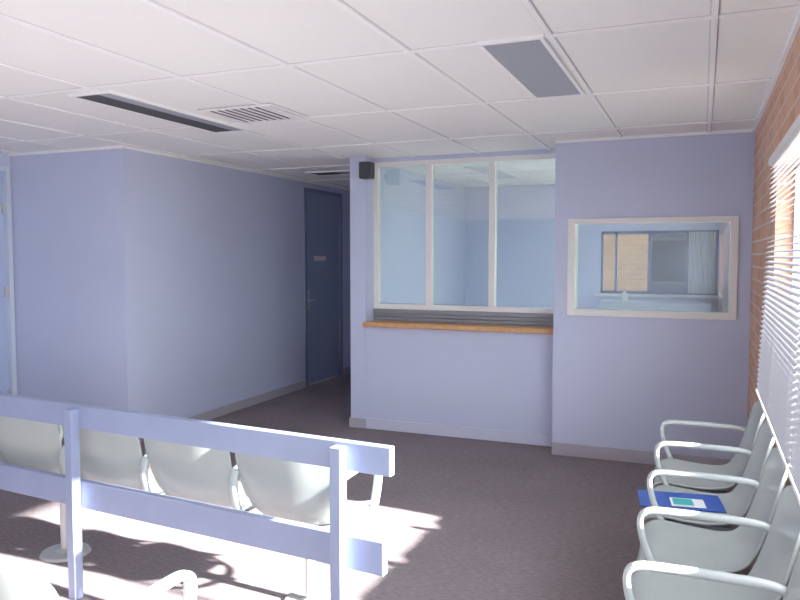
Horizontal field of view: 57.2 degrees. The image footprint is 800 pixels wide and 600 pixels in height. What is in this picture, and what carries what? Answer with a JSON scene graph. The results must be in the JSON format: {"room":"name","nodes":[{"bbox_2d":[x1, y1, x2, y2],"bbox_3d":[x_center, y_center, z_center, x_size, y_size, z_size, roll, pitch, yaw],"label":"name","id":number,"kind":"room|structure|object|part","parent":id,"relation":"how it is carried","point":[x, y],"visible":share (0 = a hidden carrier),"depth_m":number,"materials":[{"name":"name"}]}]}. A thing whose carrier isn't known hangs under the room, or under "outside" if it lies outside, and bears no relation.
{"room":"waiting room","nodes":[
{"label":"waiting room","id":0,"kind":"room"},
{"bbox_2d":[0,152,16,375],"bbox_3d":[-5.540,0.234,1.955,0.120,2.540,10.560,1,4,22],"label":"wall","id":1,"kind":"structure","parent":0,"point":[4,158],"depth_m":6.60,"materials":[{"name":"purple paint"}]},
{"bbox_2d":[0,171,9,393],"bbox_3d":[-3.753,0.055,6.234,0.040,2.369,0.914,1,4,22],"label":"leaf","id":2,"kind":"object","parent":1,"relation":"attached to","point":[4,359],"visible":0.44,"depth_m":6.61,"materials":[{"name":"blue"}]},
{"bbox_2d":[1,202,10,393],"bbox_3d":[-3.557,0.023,6.631,0.020,1.800,0.026,1,4,22],"label":"hinges","id":3,"kind":"object","parent":1,"relation":"attached to","point":[2,203],"visible":0.79,"depth_m":6.61,"materials":[{"name":"silver metal"}]},
{"bbox_2d":[0,166,16,394],"bbox_3d":[-3.767,0.037,6.239,0.150,2.420,1.000,1,4,22],"label":"frame","id":4,"kind":"object","parent":1,"relation":"attached to","point":[6,170],"visible":0.6,"depth_m":6.64,"materials":[{"name":"blue"}]},
{"bbox_2d":[10,149,116,408],"bbox_3d":[-2.950,-0.041,6.525,1.180,2.540,0.120,1,4,22],"label":"wall","id":5,"kind":"structure","parent":0,"point":[62,203],"depth_m":6.45,"materials":[{"name":"purple paint"}]},
{"bbox_2d":[111,148,350,417],"bbox_3d":[-1.550,-0.141,8.211,0.120,2.540,4.310,1,4,22],"label":"wall","id":6,"kind":"structure","parent":0,"point":[209,259],"depth_m":7.20,"materials":[{"name":"purple paint"}]},
{"bbox_2d":[62,366,350,442],"bbox_3d":[-2.092,1.068,8.500,1.314,0.090,4.324,1,4,22],"label":"baseboard","id":7,"kind":"structure","parent":6,"relation":"attached to","point":[207,415],"depth_m":7.92,"materials":[{"name":"grey plastic"}]},
{"bbox_2d":[307,193,337,384],"bbox_3d":[-1.025,-0.151,9.462,0.040,2.394,0.904,1,4,22],"label":"leaf","id":8,"kind":"object","parent":6,"relation":"attached to","point":[322,210],"visible":0.72,"depth_m":9.48,"materials":[{"name":"blue wood"}]},
{"bbox_2d":[307,290,315,309],"bbox_3d":[-1.106,-0.003,9.152,0.052,0.250,0.150,1,4,22],"label":"plate","id":9,"kind":"object","parent":8,"relation":"attached to","point":[308,291],"visible":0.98,"depth_m":9.12,"materials":[{"name":"silver metal"}]},
{"bbox_2d":[314,256,325,260],"bbox_3d":[-1.022,-0.532,9.384,0.006,0.060,0.300,1,4,22],"label":"sign","id":10,"kind":"object","parent":8,"relation":"attached to","point":[316,258],"visible":1,"depth_m":9.38,"materials":[{"name":"grey plastic"}]},
{"bbox_2d":[304,187,342,387],"bbox_3d":[-1.032,-0.172,9.463,0.145,2.450,1.000,1,4,22],"label":"frame","id":11,"kind":"object","parent":6,"relation":"attached to","point":[306,190],"visible":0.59,"depth_m":9.80,"materials":[{"name":"blue"}]},
{"bbox_2d":[8,10,799,189],"bbox_3d":[-1.852,-1.068,2.624,6.130,0.022,14.750,1,4,22],"label":"trim","id":12,"kind":"structure","parent":6,"relation":"attached to","point":[795,28],"depth_m":5.68,"materials":[{"name":"white paint"}]},
{"bbox_2d":[0,373,754,599],"bbox_3d":[-1.744,1.498,2.923,6.520,0.100,15.400,1,4,22],"label":"floor","id":13,"kind":"structure","parent":0,"point":[458,518],"depth_m":4.29,"materials":[{"name":"carpet"}]},
{"bbox_2d":[0,416,90,562],"bbox_3d":[-1.847,0.959,3.968,0.530,0.851,0.542,1,4,22],"label":"chair","id":14,"kind":"object","parent":13,"relation":"on","point":[26,443],"visible":0.39,"depth_m":3.74,"materials":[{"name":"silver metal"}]},
{"bbox_3d":[-2.066,0.855,4.069,0.044,0.327,0.474,1,4,22],"label":"arm","id":15,"kind":"part","parent":14,"relation":"part of"},
{"bbox_3d":[-1.827,1.213,4.002,0.260,0.340,0.260,1,4,22],"label":"pedestal leg","id":16,"kind":"part","parent":14,"relation":"part of","materials":[{"name":"grey metal"}]},
{"bbox_2d":[59,426,165,494],"bbox_3d":[-1.377,0.803,3.765,0.530,0.516,0.542,1,4,22],"label":"chair","id":17,"kind":"object","parent":14,"relation":"attached to","point":[109,458],"visible":0.31,"depth_m":3.53,"materials":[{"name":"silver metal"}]},
{"bbox_3d":[-1.596,0.866,3.875,0.044,0.327,0.474,1,4,22],"label":"arm","id":18,"kind":"part","parent":17,"relation":"part of"},
{"bbox_2d":[0,567,196,599],"bbox_3d":[-0.962,1.070,2.114,0.550,0.851,0.542,1,4,22],"label":"chair","id":19,"kind":"object","parent":13,"relation":"on","point":[15,584],"visible":1,"depth_m":1.82,"materials":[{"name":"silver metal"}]},
{"bbox_3d":[-0.722,0.977,2.026,0.044,0.327,0.474,1,4,22],"label":"arm","id":20,"kind":"part","parent":19,"relation":"part of"},
{"bbox_2d":[0,393,393,599],"bbox_3d":[-1.903,0.942,3.670,4.200,0.920,0.086,2,4,27],"label":"rail","id":21,"kind":"object","parent":13,"relation":"on","point":[337,547],"visible":1,"depth_m":3.10,"materials":[{"name":"paint"}]},
{"bbox_3d":[-1.539,0.962,3.461,0.048,0.905,0.048,2,4,27],"label":"post","id":22,"kind":"part","parent":21,"relation":"part of","materials":[{"name":"paint"}]},
{"bbox_3d":[-0.234,1.003,2.786,0.048,0.905,0.048,2,4,27],"label":"post","id":23,"kind":"part","parent":21,"relation":"part of","materials":[{"name":"paint"}]},
{"bbox_2d":[229,453,382,599],"bbox_3d":[-0.427,0.994,3.385,0.552,0.851,0.542,1,4,22],"label":"chair","id":24,"kind":"object","parent":13,"relation":"on","point":[294,491],"visible":0.6,"depth_m":3.20,"materials":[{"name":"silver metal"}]},
{"bbox_2d":[139,439,257,513],"bbox_3d":[-0.907,0.815,3.572,0.530,0.516,0.542,1,4,22],"label":"chair","id":25,"kind":"object","parent":24,"relation":"attached to","point":[193,473],"visible":0.56,"depth_m":3.36,"materials":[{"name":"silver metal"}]},
{"bbox_3d":[-1.126,0.878,3.682,0.044,0.327,0.474,1,4,22],"label":"arm","id":26,"kind":"part","parent":25,"relation":"part of"},
{"bbox_3d":[-0.657,0.889,3.489,0.044,0.327,0.474,1,4,22],"label":"arm","id":27,"kind":"part","parent":24,"relation":"part of"},
{"bbox_3d":[-0.418,1.248,3.422,0.260,0.340,0.260,1,4,22],"label":"pedestal leg","id":28,"kind":"part","parent":24,"relation":"part of","materials":[{"name":"grey metal"}]},
{"bbox_3d":[-0.187,0.901,3.296,0.044,0.327,0.474,1,4,22],"label":"arm","id":29,"kind":"part","parent":24,"relation":"part of"},
{"bbox_2d":[350,156,374,418],"bbox_3d":[-0.343,-0.069,6.996,0.160,2.540,0.260,1,4,22],"label":"wall pier","id":30,"kind":"object","parent":13,"relation":"on","point":[361,190],"depth_m":6.88,"materials":[{"name":"paint"}]},
{"bbox_2d":[349,417,365,427],"bbox_3d":[0.161,1.080,8.306,0.172,0.090,2.965,1,4,22],"label":"baseboard","id":31,"kind":"structure","parent":30,"relation":"attached to","point":[353,422],"depth_m":6.94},
{"bbox_2d":[363,320,552,446],"bbox_3d":[0.531,0.721,6.606,1.788,1.010,0.278,1,4,22],"label":"counter","id":32,"kind":"object","parent":13,"relation":"on","point":[491,382],"depth_m":6.53,"materials":[{"name":"purple paint"}]},
{"bbox_2d":[363,320,552,333],"bbox_3d":[0.531,0.238,6.577,1.788,0.043,0.278,1,4,22],"label":"countertop","id":33,"kind":"structure","parent":32,"relation":"on","point":[373,323],"depth_m":6.46,"materials":[{"name":"brown wood"}]},
{"bbox_2d":[373,308,553,325],"bbox_3d":[0.587,0.153,6.707,1.790,0.108,0.090,1,4,22],"label":"track","id":34,"kind":"object","parent":32,"relation":"on","point":[506,318],"visible":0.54,"depth_m":6.66,"materials":[{"name":"grey metal"}]},
{"bbox_2d":[598,299,710,311],"bbox_3d":[3.025,0.556,8.766,1.250,1.080,0.455,1,4,22],"label":"base cabinet","id":35,"kind":"object","parent":13,"relation":"on","point":[702,306],"visible":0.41,"depth_m":8.55,"materials":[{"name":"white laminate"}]},
{"bbox_2d":[621,291,627,300],"bbox_3d":[2.692,-0.047,8.800,0.090,0.120,0.090,1,4,22],"label":"pump bottle","id":36,"kind":"object","parent":35,"relation":"on","point":[624,296],"visible":0.98,"depth_m":8.77,"materials":[{"name":"white plastic"}]},
{"bbox_2d":[653,400,764,493],"bbox_3d":[1.628,0.963,3.898,0.542,0.851,0.572,1,4,22],"label":"chair","id":37,"kind":"object","parent":13,"relation":"on","point":[737,465],"visible":0.66,"depth_m":3.92,"materials":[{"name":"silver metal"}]},
{"bbox_3d":[1.715,0.850,4.142,0.474,0.327,0.044,1,4,22],"label":"arm","id":38,"kind":"part","parent":37,"relation":"part of"},
{"bbox_3d":[1.514,0.880,3.655,0.474,0.327,0.044,1,4,22],"label":"arm","id":39,"kind":"part","parent":37,"relation":"part of"},
{"bbox_2d":[644,421,774,530],"bbox_3d":[1.423,0.826,3.391,0.542,0.516,0.550,1,4,22],"label":"chair","id":40,"kind":"object","parent":13,"relation":"on","point":[737,502],"visible":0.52,"depth_m":3.33,"materials":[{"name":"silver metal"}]},
{"bbox_2d":[637,489,726,512],"bbox_3d":[1.325,0.949,3.473,0.370,0.006,0.240,1,4,14],"label":"folder","id":41,"kind":"object","parent":40,"relation":"on","point":[685,501],"visible":1,"depth_m":3.46,"materials":[{"name":"blue plastic"}]},
{"bbox_2d":[672,498,693,505],"bbox_3d":[1.328,0.948,3.447,0.090,0.001,0.090,1,4,14],"label":"print","id":42,"kind":"object","parent":41,"relation":"on","point":[675,501],"depth_m":3.44,"materials":[{"name":"teal paper"}]},
{"bbox_3d":[1.313,0.909,3.167,0.474,0.327,0.044,1,4,22],"label":"arm","id":43,"kind":"part","parent":40,"relation":"part of"},
{"bbox_2d":[623,485,799,599],"bbox_3d":[1.020,0.884,2.416,0.542,0.516,0.550,1,4,22],"label":"chair","id":44,"kind":"object","parent":13,"relation":"on","point":[769,577],"visible":0.94,"depth_m":2.48,"materials":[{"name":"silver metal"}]},
{"bbox_3d":[0.910,0.967,2.193,0.474,0.327,0.044,1,4,22],"label":"arm","id":45,"kind":"part","parent":44,"relation":"part of"},
{"bbox_2d":[636,448,787,572],"bbox_3d":[1.222,1.022,2.914,0.542,0.851,0.550,1,4,22],"label":"chair","id":46,"kind":"object","parent":13,"relation":"on","point":[662,541],"visible":0.77,"depth_m":2.92,"materials":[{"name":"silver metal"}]},
{"bbox_3d":[1.111,0.938,2.680,0.474,0.327,0.044,1,4,22],"label":"arm","id":47,"kind":"part","parent":46,"relation":"part of"},
{"bbox_2d":[783,550,799,599],"bbox_3d":[0.819,1.080,1.939,0.542,0.851,0.550,1,4,22],"label":"chair","id":48,"kind":"object","parent":13,"relation":"on","point":[792,592],"visible":1,"depth_m":2.04,"materials":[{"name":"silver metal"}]},
{"bbox_2d":[0,0,799,187],"bbox_3d":[-1.744,-1.137,2.765,6.520,0.100,15.400,1,4,22],"label":"ceiling","id":49,"kind":"structure","parent":0,"point":[750,47],"depth_m":3.65,"materials":[{"name":"tile"}]},
{"bbox_2d":[68,90,248,132],"bbox_3d":[-1.491,-1.198,4.743,0.300,0.015,1.350,1,4,22],"label":"fitting","id":50,"kind":"object","parent":49,"relation":"in","point":[109,98],"depth_m":4.59,"materials":[{"name":"white metal"}]},
{"bbox_2d":[197,103,313,124],"bbox_3d":[-0.923,-1.200,4.757,0.540,0.012,0.530,1,4,22],"label":"ceiling vent","id":51,"kind":"object","parent":49,"relation":"in","point":[242,114],"visible":0.98,"depth_m":4.72,"materials":[{"name":"grey metal"}]},
{"bbox_2d":[305,170,349,175],"bbox_3d":[-0.727,-1.397,8.072,0.550,0.015,0.300,1,4,22],"label":"fitting","id":52,"kind":"object","parent":49,"relation":"in","point":[335,172],"depth_m":8.06,"materials":[{"name":"white metal"}]},
{"bbox_2d":[0,0,799,187],"bbox_3d":[-1.786,-1.084,2.785,6.130,0.010,15.100,1,4,22],"label":"grid","id":53,"kind":"object","parent":49,"relation":"attached to","point":[715,15],"visible":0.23,"depth_m":3.91,"materials":[{"name":"silver metal"}]},
{"bbox_2d":[477,34,584,98],"bbox_3d":[0.687,-1.132,3.647,0.285,0.015,1.180,1,4,22],"label":"fitting","id":54,"kind":"object","parent":49,"relation":"in","point":[531,61],"depth_m":3.51,"materials":[{"name":"white plastic"}]},
{"bbox_2d":[381,167,465,305],"bbox_3d":[0.258,-0.161,8.531,0.100,2.540,3.040,1,4,22],"label":"wall","id":55,"kind":"structure","parent":0,"point":[403,192],"depth_m":8.22,"materials":[{"name":"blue paint"}]},
{"bbox_2d":[374,148,555,162],"bbox_3d":[0.593,-1.299,6.634,1.790,0.040,0.080,1,4,22],"label":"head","id":56,"kind":"object","parent":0,"point":[537,151],"depth_m":6.59},
{"bbox_2d":[464,165,518,178],"bbox_3d":[1.023,-1.396,8.054,0.300,0.015,1.200,1,4,22],"label":"fitting","id":57,"kind":"object","parent":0,"point":[483,170],"depth_m":7.96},
{"bbox_2d":[465,184,729,311],"bbox_3d":[2.381,-0.211,9.363,3.390,2.540,0.120,1,4,22],"label":"wall","id":58,"kind":"structure","parent":0,"point":[525,213],"depth_m":9.54,"materials":[{"name":"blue paint"}]},
{"bbox_2d":[595,293,722,297],"bbox_3d":[3.149,-0.053,8.991,1.480,0.030,0.060,1,4,22],"label":"sill","id":59,"kind":"structure","parent":58,"relation":"attached to","point":[596,294],"depth_m":8.95,"materials":[{"name":"white wood"}]},
{"bbox_2d":[600,230,718,294],"bbox_3d":[3.170,-0.460,9.017,1.360,0.780,0.050,1,4,22],"label":"frame","id":60,"kind":"object","parent":58,"relation":"attached to","point":[650,233],"visible":0.97,"depth_m":9.03,"materials":[{"name":"blue"}]},
{"bbox_2d":[651,234,686,290],"bbox_3d":[3.284,-0.457,8.968,0.390,0.700,0.006,1,4,22],"label":"pane","id":61,"kind":"object","parent":58,"relation":"attached to","point":[668,250],"visible":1,"depth_m":8.96,"materials":[{"name":"glass"}]},
{"bbox_2d":[688,232,715,293],"bbox_3d":[3.618,-0.447,8.793,0.300,0.740,0.016,1,4,22],"label":"curtain","id":62,"kind":"object","parent":58,"relation":"hanging from","point":[702,245],"visible":1,"depth_m":8.79,"materials":[{"name":"fabric"}]},
{"bbox_2d":[552,132,754,458],"bbox_3d":[1.933,0.007,5.725,1.440,2.540,0.120,1,4,22],"label":"wall","id":63,"kind":"structure","parent":0,"point":[616,380],"depth_m":5.66,"materials":[{"name":"purple paint"}]},
{"bbox_2d":[552,442,731,464],"bbox_3d":[1.908,1.229,5.736,1.440,0.100,0.015,1,4,22],"label":"baseboard","id":64,"kind":"structure","parent":63,"relation":"attached to","point":[575,450],"depth_m":5.79,"materials":[{"name":"grey plastic"}]},
{"bbox_2d":[567,216,738,319],"bbox_3d":[1.942,-0.252,5.706,1.238,0.770,0.160,1,4,22],"label":"frame","id":65,"kind":"object","parent":63,"relation":"attached to","point":[572,309],"visible":1,"depth_m":5.63,"materials":[{"name":"white wood"}]},
{"bbox_2d":[747,27,799,488],"bbox_3d":[1.155,0.252,1.651,0.230,2.540,15.100,1,4,22],"label":"wall","id":66,"kind":"structure","parent":0,"point":[782,109],"depth_m":4.03,"materials":[{"name":"brick"}]},
{"bbox_2d":[755,114,799,470],"bbox_3d":[1.499,-0.073,2.888,0.069,1.129,1.440,1,4,22],"label":"blind","id":67,"kind":"object","parent":66,"relation":"attached to","point":[776,379],"visible":0.9,"depth_m":2.73,"materials":[{"name":"white plastic"}]},
{"bbox_3d":[1.480,0.483,2.929,0.026,0.014,1.440,1,4,22],"label":"rail","id":68,"kind":"part","parent":67,"relation":"part of","materials":[{"name":"white plastic"}]},
{"bbox_2d":[787,314,799,504],"bbox_3d":[0.933,0.009,1.517,0.069,1.129,1.470,1,4,22],"label":"blind","id":69,"kind":"object","parent":66,"relation":"attached to","point":[793,473],"visible":1,"depth_m":2.14,"materials":[{"name":"white plastic"}]},
{"bbox_3d":[0.914,0.565,1.558,0.026,0.014,1.470,1,4,22],"label":"rail","id":70,"kind":"part","parent":69,"relation":"part of","materials":[{"name":"white plastic"}]},
{"bbox_2d":[791,163,799,403],"bbox_3d":[1.378,0.033,2.207,0.050,1.230,3.120,1,4,22],"label":"frame","id":71,"kind":"object","parent":66,"relation":"attached to","point":[796,205],"visible":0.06,"depth_m":3.60,"materials":[{"name":"silver metal"}]},
{"bbox_3d":[0.597,0.712,6.764,1.790,1.010,0.060,1,4,22],"label":"wall","id":72,"kind":"structure","parent":0,"visible":0},
{"bbox_2d":[359,161,374,179],"bbox_3d":[-0.304,-1.177,6.689,0.125,0.150,0.156,1,4,22],"label":"speaker box","id":73,"kind":"object","parent":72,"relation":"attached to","point":[366,169],"visible":1,"depth_m":6.62,"materials":[{"name":"black plastic"}]},
{"bbox_2d":[359,162,368,176],"bbox_3d":[-0.326,-1.173,6.617,0.090,0.130,0.006,1,4,22],"label":"grille","id":74,"kind":"object","parent":73,"relation":"attached to","point":[363,166],"depth_m":6.61,"materials":[{"name":"grey"}]},
{"bbox_2d":[374,153,555,313],"bbox_3d":[0.591,-0.590,6.672,1.790,1.380,0.070,1,4,22],"label":"frame","id":75,"kind":"object","parent":72,"relation":"attached to","point":[492,270],"visible":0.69,"depth_m":6.75,"materials":[{"name":"white wood"}]},
{"bbox_3d":[0.000,1.852,0.111,60.000,0.230,60.000,1,4,22],"label":"ground","id":76,"kind":"structure","parent":0,"visible":0},
{"bbox_2d":[603,234,647,290],"bbox_3d":[4.277,-1.347,12.944,14.000,4.620,0.300,1,4,22],"label":"brick wall","id":77,"kind":"structure","parent":76,"relation":"on","point":[632,248],"depth_m":12.93,"materials":[{"name":"beige brick"}]}
]}

